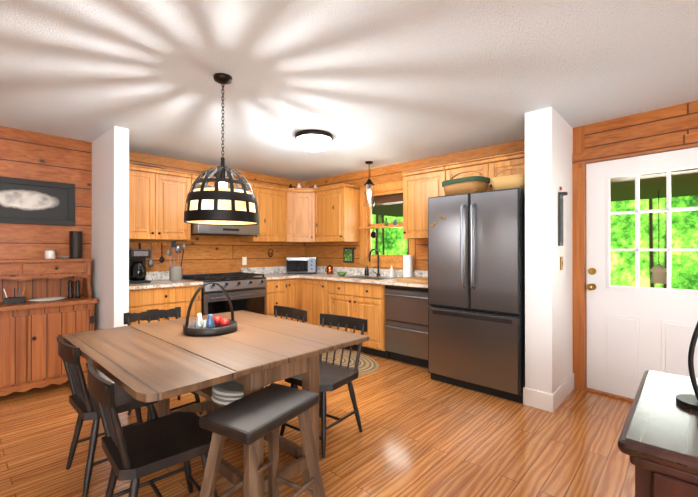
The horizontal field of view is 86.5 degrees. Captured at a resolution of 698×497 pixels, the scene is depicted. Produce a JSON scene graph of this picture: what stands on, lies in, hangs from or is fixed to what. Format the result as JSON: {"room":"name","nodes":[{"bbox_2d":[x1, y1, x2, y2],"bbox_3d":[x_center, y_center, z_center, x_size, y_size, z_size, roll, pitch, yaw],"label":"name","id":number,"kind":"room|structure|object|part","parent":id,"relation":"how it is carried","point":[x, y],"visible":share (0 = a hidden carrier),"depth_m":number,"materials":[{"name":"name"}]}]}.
{"room":"kitchen","nodes":[
{"label":"kitchen","id":0,"kind":"room"},
{"bbox_2d":[0,126,91,296],"bbox_3d":[-4.801,0.079,1.721,0.180,2.390,6.030,0,0,43],"label":"wall","id":1,"kind":"structure","parent":0,"point":[24,154],"depth_m":3.60,"materials":[{"name":"brown wood"}]},
{"bbox_2d":[0,176,74,225],"bbox_3d":[-3.126,-0.441,3.374,0.032,0.420,1.030,0,0,43],"label":"picture frame","id":2,"kind":"object","parent":1,"relation":"attached to","point":[27,201],"visible":0.98,"depth_m":3.53,"materials":[{"name":"grey wood"}]},
{"bbox_2d":[92,126,128,382],"bbox_3d":[-2.390,0.085,3.679,0.862,2.390,0.144,0,0,43],"label":"column","id":3,"kind":"structure","parent":0,"point":[110,220],"depth_m":3.44,"materials":[{"name":"white paint"}]},
{"bbox_2d":[129,151,304,274],"bbox_3d":[-1.742,0.090,5.089,0.100,2.390,3.070,0,0,43],"label":"wall","id":4,"kind":"structure","parent":0,"point":[205,254],"depth_m":4.96,"materials":[{"name":"brown wood"}]},
{"bbox_2d":[129,164,160,239],"bbox_3d":[-2.376,-0.493,4.087,0.329,0.790,0.454,0,0,43],"label":"upper cabinet","id":5,"kind":"object","parent":4,"relation":"attached to","point":[158,198],"depth_m":4.02,"materials":[{"name":"brown wood"}]},
{"bbox_2d":[129,242,170,266],"bbox_3d":[-2.365,0.068,4.296,0.058,0.292,0.720,0,0,43],"label":"utensil rail","id":6,"kind":"object","parent":4,"relation":"attached to","point":[151,262],"visible":0.44,"depth_m":4.33,"materials":[{"name":"brown wood"}]},
{"bbox_2d":[161,169,196,240],"bbox_3d":[-2.124,-0.493,4.360,0.329,0.790,0.517,0,0,43],"label":"upper cabinet","id":7,"kind":"object","parent":4,"relation":"attached to","point":[175,185],"depth_m":4.25,"materials":[{"name":"brown wood"}]},
{"bbox_2d":[197,174,215,188],"bbox_3d":[-1.827,-0.602,4.682,0.329,0.570,0.474,0,0,43],"label":"upper cabinet","id":8,"kind":"object","parent":4,"relation":"attached to","point":[209,183],"depth_m":4.56,"materials":[{"name":"brown wood"}]},
{"bbox_2d":[191,224,259,235],"bbox_3d":[-1.639,-0.242,4.754,0.499,0.142,0.828,0,0,43],"label":"range hood","id":9,"kind":"object","parent":4,"relation":"attached to","point":[224,230],"visible":0.69,"depth_m":4.56,"materials":[{"name":"silver metal"}]},
{"bbox_2d":[242,257,246,264],"bbox_3d":[-1.488,0.178,5.283,0.008,0.115,0.070,0,0,43],"label":"wall outlet","id":10,"kind":"object","parent":4,"relation":"attached to","point":[244,260],"visible":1,"depth_m":5.28,"materials":[{"name":"white plastic"}]},
{"bbox_2d":[240,182,284,241],"bbox_3d":[-1.212,-0.490,5.320,0.364,0.790,0.692,0,0,43],"label":"upper cabinet","id":11,"kind":"object","parent":4,"relation":"attached to","point":[270,199],"depth_m":5.21,"materials":[{"name":"brown wood"}]},
{"bbox_2d":[285,188,312,241],"bbox_3d":[-0.713,-0.489,5.645,0.656,0.790,0.656,0,0,43],"label":"upper cabinet","id":12,"kind":"object","parent":4,"relation":"attached to","point":[298,201],"depth_m":5.45,"materials":[{"name":"brown wood"}]},
{"bbox_2d":[135,164,316,187],"bbox_3d":[-1.473,-0.948,4.925,0.383,0.120,2.539,0,0,43],"label":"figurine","id":13,"kind":"object","parent":12,"relation":"on","point":[290,186],"visible":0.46,"depth_m":4.69,"materials":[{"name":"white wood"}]},
{"bbox_2d":[0,348,634,496],"bbox_3d":[-0.142,1.319,0.113,11.000,0.100,10.000,0,0,43],"label":"floor","id":14,"kind":"structure","parent":0,"point":[422,434],"depth_m":2.39,"materials":[{"name":"brown wood"}]},
{"bbox_2d":[0,258,96,395],"bbox_3d":[-3.086,0.689,3.123,0.425,1.180,1.550,0,0,43],"label":"hutch","id":15,"kind":"object","parent":14,"relation":"on","point":[30,332],"visible":0.96,"depth_m":3.31,"materials":[{"name":"brown wood"}]},
{"bbox_2d":[3,287,25,304],"bbox_3d":[-2.941,0.415,3.261,0.080,0.135,0.147,0,0,43],"label":"caddy","id":16,"kind":"object","parent":15,"relation":"in","point":[14,300],"visible":1,"depth_m":3.24,"materials":[{"name":"grey wood"}]},
{"bbox_2d":[28,297,66,301],"bbox_3d":[-2.792,0.473,3.437,0.170,0.020,0.289,0,0,43],"label":"plate","id":17,"kind":"object","parent":15,"relation":"in","point":[47,299],"visible":1,"depth_m":3.44,"materials":[{"name":"white ceramic"}]},
{"bbox_2d":[45,250,54,258],"bbox_3d":[-2.837,0.055,3.521,0.080,0.087,0.080,0,0,43],"label":"jar","id":18,"kind":"object","parent":15,"relation":"on","point":[49,254],"visible":1,"depth_m":3.49,"materials":[{"name":"white ceramic"}]},
{"bbox_2d":[67,280,80,298],"bbox_3d":[-2.693,0.397,3.632,0.048,0.175,0.108,0,0,43],"label":"pepper mill","id":19,"kind":"object","parent":15,"relation":"in","point":[77,289],"visible":1,"depth_m":3.63,"materials":[{"name":"black wood"}]},
{"bbox_2d":[69,231,81,258],"bbox_3d":[-2.702,-0.035,3.668,0.104,0.269,0.104,0,0,43],"label":"canister","id":20,"kind":"object","parent":15,"relation":"on","point":[75,244],"visible":1,"depth_m":3.63,"materials":[{"name":"black metal"}]},
{"bbox_2d":[57,335,157,496],"bbox_3d":[-1.370,0.888,2.145,0.433,0.780,0.477,0,0,43],"label":"chair","id":21,"kind":"object","parent":14,"relation":"on","point":[82,401],"visible":0.73,"depth_m":2.00,"materials":[{"name":"brown wood"}]},
{"bbox_2d":[86,359,217,496],"bbox_3d":[-0.863,0.886,1.650,0.477,0.780,0.433,0,0,-43],"label":"chair","id":22,"kind":"object","parent":14,"relation":"on","point":[134,453],"visible":0.96,"depth_m":1.59,"materials":[{"name":"brown wood"}]},
{"bbox_2d":[124,307,201,420],"bbox_3d":[-1.438,0.889,2.878,0.477,0.782,0.433,0,0,43],"label":"chair","id":23,"kind":"object","parent":14,"relation":"on","point":[150,315],"visible":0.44,"depth_m":2.98,"materials":[{"name":"brown wood"}]},
{"bbox_2d":[129,282,202,324],"bbox_3d":[-2.160,0.847,4.118,0.599,0.870,0.800,0,0,43],"label":"base cabinet","id":24,"kind":"object","parent":14,"relation":"on","point":[143,297],"depth_m":3.92,"materials":[{"name":"brown wood"}]},
{"bbox_2d":[129,249,150,283],"bbox_3d":[-2.279,0.189,3.998,0.293,0.360,0.200,0,0,43],"label":"coffee maker","id":25,"kind":"object","parent":24,"relation":"on","point":[137,266],"visible":0.77,"depth_m":3.93,"materials":[{"name":"black plastic"}]},
{"bbox_2d":[167,241,184,280],"bbox_3d":[-2.000,0.140,4.289,0.144,0.460,0.190,0,0,43],"label":"utensil crock","id":26,"kind":"object","parent":24,"relation":"on","point":[175,273],"visible":1,"depth_m":4.24,"materials":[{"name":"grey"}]},
{"bbox_2d":[63,310,369,496],"bbox_3d":[-0.804,0.896,2.204,1.390,0.760,1.230,0,0,43],"label":"dining table","id":27,"kind":"object","parent":14,"relation":"on","point":[162,363],"visible":0.69,"depth_m":1.92,"materials":[{"name":"brown wood"}]},
{"bbox_2d":[183,282,236,335],"bbox_3d":[-0.866,0.363,2.324,0.320,0.303,0.320,0,0,43],"label":"centerpiece","id":28,"kind":"object","parent":27,"relation":"on","point":[211,326],"visible":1,"depth_m":2.26,"materials":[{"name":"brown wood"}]},
{"bbox_2d":[211,380,267,404],"bbox_3d":[-0.624,0.809,2.127,0.310,0.080,0.310,0,0,43],"label":"plates","id":29,"kind":"object","parent":27,"relation":"on","point":[226,393],"visible":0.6,"depth_m":2.02,"materials":[{"name":"white ceramic"}]},
{"bbox_2d":[182,272,266,314],"bbox_3d":[-1.555,0.806,4.675,0.710,0.955,0.828,0,0,43],"label":"range","id":30,"kind":"object","parent":14,"relation":"on","point":[246,291],"visible":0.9,"depth_m":4.49,"materials":[{"name":"silver metal"}]},
{"bbox_2d":[199,383,325,496],"bbox_3d":[-0.353,0.959,1.536,0.368,0.632,0.515,0,0,31],"label":"stool","id":31,"kind":"object","parent":14,"relation":"on","point":[249,421],"visible":1,"depth_m":1.49,"materials":[{"name":"brown wood"}]},
{"bbox_2d":[260,274,288,319],"bbox_3d":[-1.181,0.850,5.177,0.599,0.870,0.385,0,0,43],"label":"base cabinet","id":32,"kind":"object","parent":14,"relation":"on","point":[277,288],"depth_m":4.97,"materials":[{"name":"brown wood"}]},
{"bbox_2d":[273,274,300,321],"bbox_3d":[-1.009,0.851,5.363,0.599,0.870,0.218,0,0,43],"label":"base cabinet","id":33,"kind":"object","parent":14,"relation":"on","point":[294,283],"depth_m":5.20,"materials":[{"name":"brown wood"}]},
{"bbox_2d":[286,257,316,273],"bbox_3d":[-0.712,0.252,5.607,0.440,0.245,0.343,0,0,-2],"label":"toaster oven","id":34,"kind":"object","parent":33,"relation":"on","point":[301,264],"visible":0.98,"depth_m":5.47,"materials":[{"name":"silver metal"}]},
{"bbox_2d":[270,305,306,388],"bbox_3d":[-0.638,0.890,2.967,0.433,0.780,0.477,0,0,43],"label":"chair","id":35,"kind":"object","parent":14,"relation":"on","point":[292,313],"visible":0.27,"depth_m":3.13,"materials":[{"name":"brown wood"}]},
{"bbox_2d":[280,313,367,457],"bbox_3d":[-0.171,0.889,2.562,0.433,0.780,0.477,0,0,37],"label":"chair","id":36,"kind":"object","parent":14,"relation":"on","point":[332,376],"visible":0.69,"depth_m":2.56,"materials":[{"name":"brown wood"}]},
{"bbox_2d":[301,274,352,325],"bbox_3d":[-0.275,0.850,5.275,0.638,0.870,0.598,0,0,43],"label":"base cabinet","id":37,"kind":"object","parent":14,"relation":"on","point":[310,287],"depth_m":5.08,"materials":[{"name":"brown wood"}]},
{"bbox_2d":[325,265,332,273],"bbox_3d":[-0.295,0.304,5.402,0.100,0.140,0.145,0,0,43],"label":"copper kettle","id":38,"kind":"object","parent":37,"relation":"on","point":[329,269],"visible":0.98,"depth_m":5.38,"materials":[{"name":"brown metal"}]},
{"bbox_2d":[337,272,346,275],"bbox_3d":[-0.093,0.345,5.001,0.150,0.055,0.150,0,0,43],"label":"bowl","id":39,"kind":"object","parent":37,"relation":"on","point":[342,273],"visible":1,"depth_m":4.95,"materials":[{"name":"green ceramic"}]},
{"bbox_2d":[321,278,352,348],"bbox_3d":[0.084,0.849,4.943,0.586,0.870,0.598,0,0,43],"label":"base cabinet","id":40,"kind":"object","parent":14,"relation":"on","point":[334,291],"depth_m":4.78,"materials":[{"name":"brown wood"}]},
{"bbox_2d":[364,265,368,275],"bbox_3d":[0.244,0.303,5.071,0.062,0.140,0.064,0,0,43],"label":"soap bottle","id":41,"kind":"object","parent":40,"relation":"on","point":[366,269],"depth_m":5.05,"materials":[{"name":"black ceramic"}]},
{"bbox_2d":[389,266,393,276],"bbox_3d":[0.551,0.297,4.800,0.059,0.150,0.060,0,0,43],"label":"soap bottle","id":42,"kind":"object","parent":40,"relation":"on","point":[391,271],"depth_m":4.78,"materials":[{"name":"white plastic"}]},
{"bbox_2d":[322,349,378,374],"bbox_3d":[-0.221,1.276,4.271,1.280,0.012,0.800,0,0,43],"label":"rug","id":43,"kind":"object","parent":14,"relation":"on","point":[367,365],"visible":0.35,"depth_m":4.20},
{"bbox_2d":[349,278,412,358],"bbox_3d":[0.407,0.848,4.644,0.521,0.870,0.598,0,0,43],"label":"base cabinet","id":44,"kind":"object","parent":14,"relation":"on","point":[366,295],"depth_m":4.38,"materials":[{"name":"brown wood"}]},
{"bbox_2d":[369,249,379,276],"bbox_3d":[0.312,0.186,4.894,0.108,0.372,0.216,0,0,43],"label":"faucet","id":45,"kind":"object","parent":44,"relation":"on","point":[377,273],"visible":0.98,"depth_m":4.92,"materials":[{"name":"black"}]},
{"bbox_2d":[402,252,412,277],"bbox_3d":[0.729,0.206,4.595,0.150,0.330,0.150,0,0,43],"label":"paper towel","id":46,"kind":"object","parent":44,"relation":"on","point":[407,265],"visible":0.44,"depth_m":4.55,"materials":[{"name":"white paper"}]},
{"bbox_2d":[396,277,427,282],"bbox_3d":[0.837,0.356,4.196,0.500,0.028,0.360,0,0,43],"label":"cutting board","id":47,"kind":"object","parent":44,"relation":"on","point":[417,279],"visible":0.46,"depth_m":4.13,"materials":[{"name":"brown wood"}]},
{"bbox_2d":[384,285,430,367],"bbox_3d":[0.811,0.848,4.218,0.614,0.868,0.621,0,0,43],"label":"dishwasher","id":48,"kind":"object","parent":14,"relation":"on","point":[406,325],"visible":0.65,"depth_m":4.04,"materials":[{"name":"black"}]},
{"bbox_2d":[428,188,524,402],"bbox_3d":[1.322,0.390,3.575,0.855,1.780,0.873,0,0,43],"label":"fridge","id":49,"kind":"object","parent":14,"relation":"on","point":[476,290],"visible":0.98,"depth_m":3.24,"materials":[{"name":"silver metal"}]},
{"bbox_2d":[442,171,489,194],"bbox_3d":[1.123,-0.622,3.580,0.444,0.242,0.322,0,0,43],"label":"basket","id":50,"kind":"object","parent":49,"relation":"on","point":[464,185],"visible":0.92,"depth_m":3.44,"materials":[{"name":"brown wicker"}]},
{"bbox_2d":[491,168,524,189],"bbox_3d":[1.438,-0.607,3.317,0.305,0.210,0.248,0,0,43],"label":"basket","id":51,"kind":"object","parent":49,"relation":"on","point":[508,182],"visible":0.69,"depth_m":3.22,"materials":[{"name":"wicker"}]},
{"bbox_2d":[617,370,697,496],"bbox_3d":[1.329,0.846,0.594,1.390,0.850,0.660,0,0,43],"label":"dresser","id":52,"kind":"object","parent":14,"relation":"on","point":[657,442],"visible":1,"depth_m":0.82,"materials":[{"name":"brown wood"}]},
{"bbox_2d":[676,322,697,410],"bbox_3d":[0.942,0.298,0.994,0.100,0.246,0.100,0,0,43],"label":"table lamp","id":53,"kind":"object","parent":52,"relation":"on","point":[689,401],"visible":1,"depth_m":1.00,"materials":[{"name":"black metal"}]},
{"bbox_2d":[0,0,697,181],"bbox_3d":[-0.142,-1.171,0.121,11.000,0.100,10.000,0,0,43],"label":"ceiling","id":54,"kind":"structure","parent":0,"point":[380,83],"depth_m":2.33,"materials":[{"name":"white paint"}]},
{"bbox_2d":[184,73,258,225],"bbox_3d":[-0.819,-0.638,2.407,0.464,0.949,0.464,0,0,43],"label":"pendant lamp","id":55,"kind":"object","parent":54,"relation":"hanging from","point":[221,202],"visible":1,"depth_m":2.26,"materials":[{"name":"brown metal"}]},
{"bbox_3d":[-0.819,-0.414,2.406,0.060,0.075,0.060,0,0,43],"label":"pendant bulb","id":56,"kind":"part","parent":55,"relation":"part of","materials":[{"name":"white glass"}]},
{"bbox_2d":[295,130,332,151],"bbox_3d":[-0.344,-1.050,3.644,0.370,0.117,0.370,0,0,43],"label":"ceiling light","id":57,"kind":"object","parent":54,"relation":"attached to","point":[314,140],"visible":1,"depth_m":3.52,"materials":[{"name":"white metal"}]},
{"bbox_2d":[363,161,374,205],"bbox_3d":[0.257,-0.819,4.736,0.144,0.574,0.144,0,0,43],"label":"light","id":58,"kind":"object","parent":54,"relation":"hanging from","point":[368,183],"visible":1,"depth_m":4.71,"materials":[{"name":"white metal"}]},
{"bbox_2d":[305,140,524,270],"bbox_3d":[0.690,0.089,4.863,3.980,2.390,0.100,0,0,43],"label":"wall","id":59,"kind":"structure","parent":0,"point":[328,253],"depth_m":5.01,"materials":[{"name":"brown wood"}]},
{"bbox_2d":[313,183,359,241],"bbox_3d":[-0.206,-0.489,5.375,0.648,0.790,0.363,0,0,43],"label":"upper cabinet","id":60,"kind":"object","parent":59,"relation":"attached to","point":[336,208],"depth_m":5.21,"materials":[{"name":"brown wood"}]},
{"bbox_2d":[343,247,353,262],"bbox_3d":[-0.006,0.096,5.421,0.200,0.220,0.022,0,0,43],"label":"picture frame","id":61,"kind":"object","parent":59,"relation":"attached to","point":[348,255],"visible":1,"depth_m":5.41,"materials":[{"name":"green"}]},
{"bbox_2d":[359,181,415,267],"bbox_3d":[0.499,-0.311,4.966,0.910,1.120,0.210,0,0,43],"label":"window","id":62,"kind":"structure","parent":59,"relation":"in","point":[367,226],"depth_m":5.11,"materials":[{"name":"brown wood"}]},
{"bbox_2d":[371,218,396,237],"bbox_3d":[0.457,-0.274,4.937,0.429,0.266,0.060,0,0,43],"label":"decor","id":63,"kind":"object","parent":62,"relation":"on","point":[373,233],"visible":0.83,"depth_m":4.89,"materials":[{"name":"green glass"}]},
{"bbox_2d":[402,164,444,238],"bbox_3d":[0.951,-0.513,4.330,0.551,0.790,0.328,0,0,43],"label":"upper cabinet","id":64,"kind":"object","parent":59,"relation":"attached to","point":[421,184],"depth_m":4.24,"materials":[{"name":"brown wood"}]},
{"bbox_2d":[445,158,480,195],"bbox_3d":[1.351,-0.729,3.961,0.526,0.360,0.328,0,0,43],"label":"upper cabinet","id":65,"kind":"object","parent":59,"relation":"attached to","point":[451,169],"depth_m":3.88,"materials":[{"name":"brown wood"}]},
{"bbox_2d":[481,150,524,190],"bbox_3d":[1.654,-0.730,3.681,0.527,0.360,0.328,0,0,43],"label":"upper cabinet","id":66,"kind":"object","parent":59,"relation":"attached to","point":[492,165],"depth_m":3.60,"materials":[{"name":"brown wood"}]},
{"bbox_2d":[523,107,573,412],"bbox_3d":[1.775,0.084,3.252,0.226,2.390,0.793,0,0,43],"label":"column","id":67,"kind":"structure","parent":0,"point":[549,380],"depth_m":2.99,"materials":[{"name":"white paint"}]},
{"bbox_2d":[560,257,562,269],"bbox_3d":[1.777,0.123,3.096,0.012,0.110,0.070,0,0,43],"label":"switch plate","id":68,"kind":"object","parent":67,"relation":"attached to","point":[561,263],"visible":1,"depth_m":3.08,"materials":[{"name":"gold metal"}]},
{"bbox_2d":[558,186,567,245],"bbox_3d":[1.754,-0.268,3.071,0.100,0.493,0.110,0,0,43],"label":"chalkboard sign","id":69,"kind":"object","parent":67,"relation":"attached to","point":[560,217],"visible":0.94,"depth_m":3.04,"materials":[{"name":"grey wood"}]},
{"bbox_2d":[572,100,697,402],"bbox_3d":[4.169,0.077,1.106,0.162,2.390,6.350,0,0,-41],"label":"wall","id":70,"kind":"structure","parent":0,"point":[670,128],"depth_m":3.24,"materials":[{"name":"brown wood"}]},
{"bbox_2d":[586,147,697,398],"bbox_3d":[2.469,0.246,3.034,0.910,2.025,0.140,0,0,43],"label":"door leaf","id":71,"kind":"structure","parent":70,"relation":"in","point":[635,332],"depth_m":3.11,"materials":[{"name":"white"}]},
{"label":"outside","id":72,"kind":"structure","parent":0,"visible":0},
{"bbox_2d":[372,195,697,289],"bbox_3d":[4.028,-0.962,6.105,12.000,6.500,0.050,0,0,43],"label":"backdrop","id":73,"kind":"structure","parent":72,"point":[684,235],"depth_m":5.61,"materials":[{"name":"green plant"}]},
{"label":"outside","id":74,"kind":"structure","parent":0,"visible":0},
{"bbox_2d":[372,168,697,283],"bbox_3d":[2.648,0.234,4.756,6.200,3.100,2.200,0,0,43],"label":"porch","id":75,"kind":"object","parent":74,"point":[684,182],"visible":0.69,"depth_m":4.07,"materials":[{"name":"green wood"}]}
]}

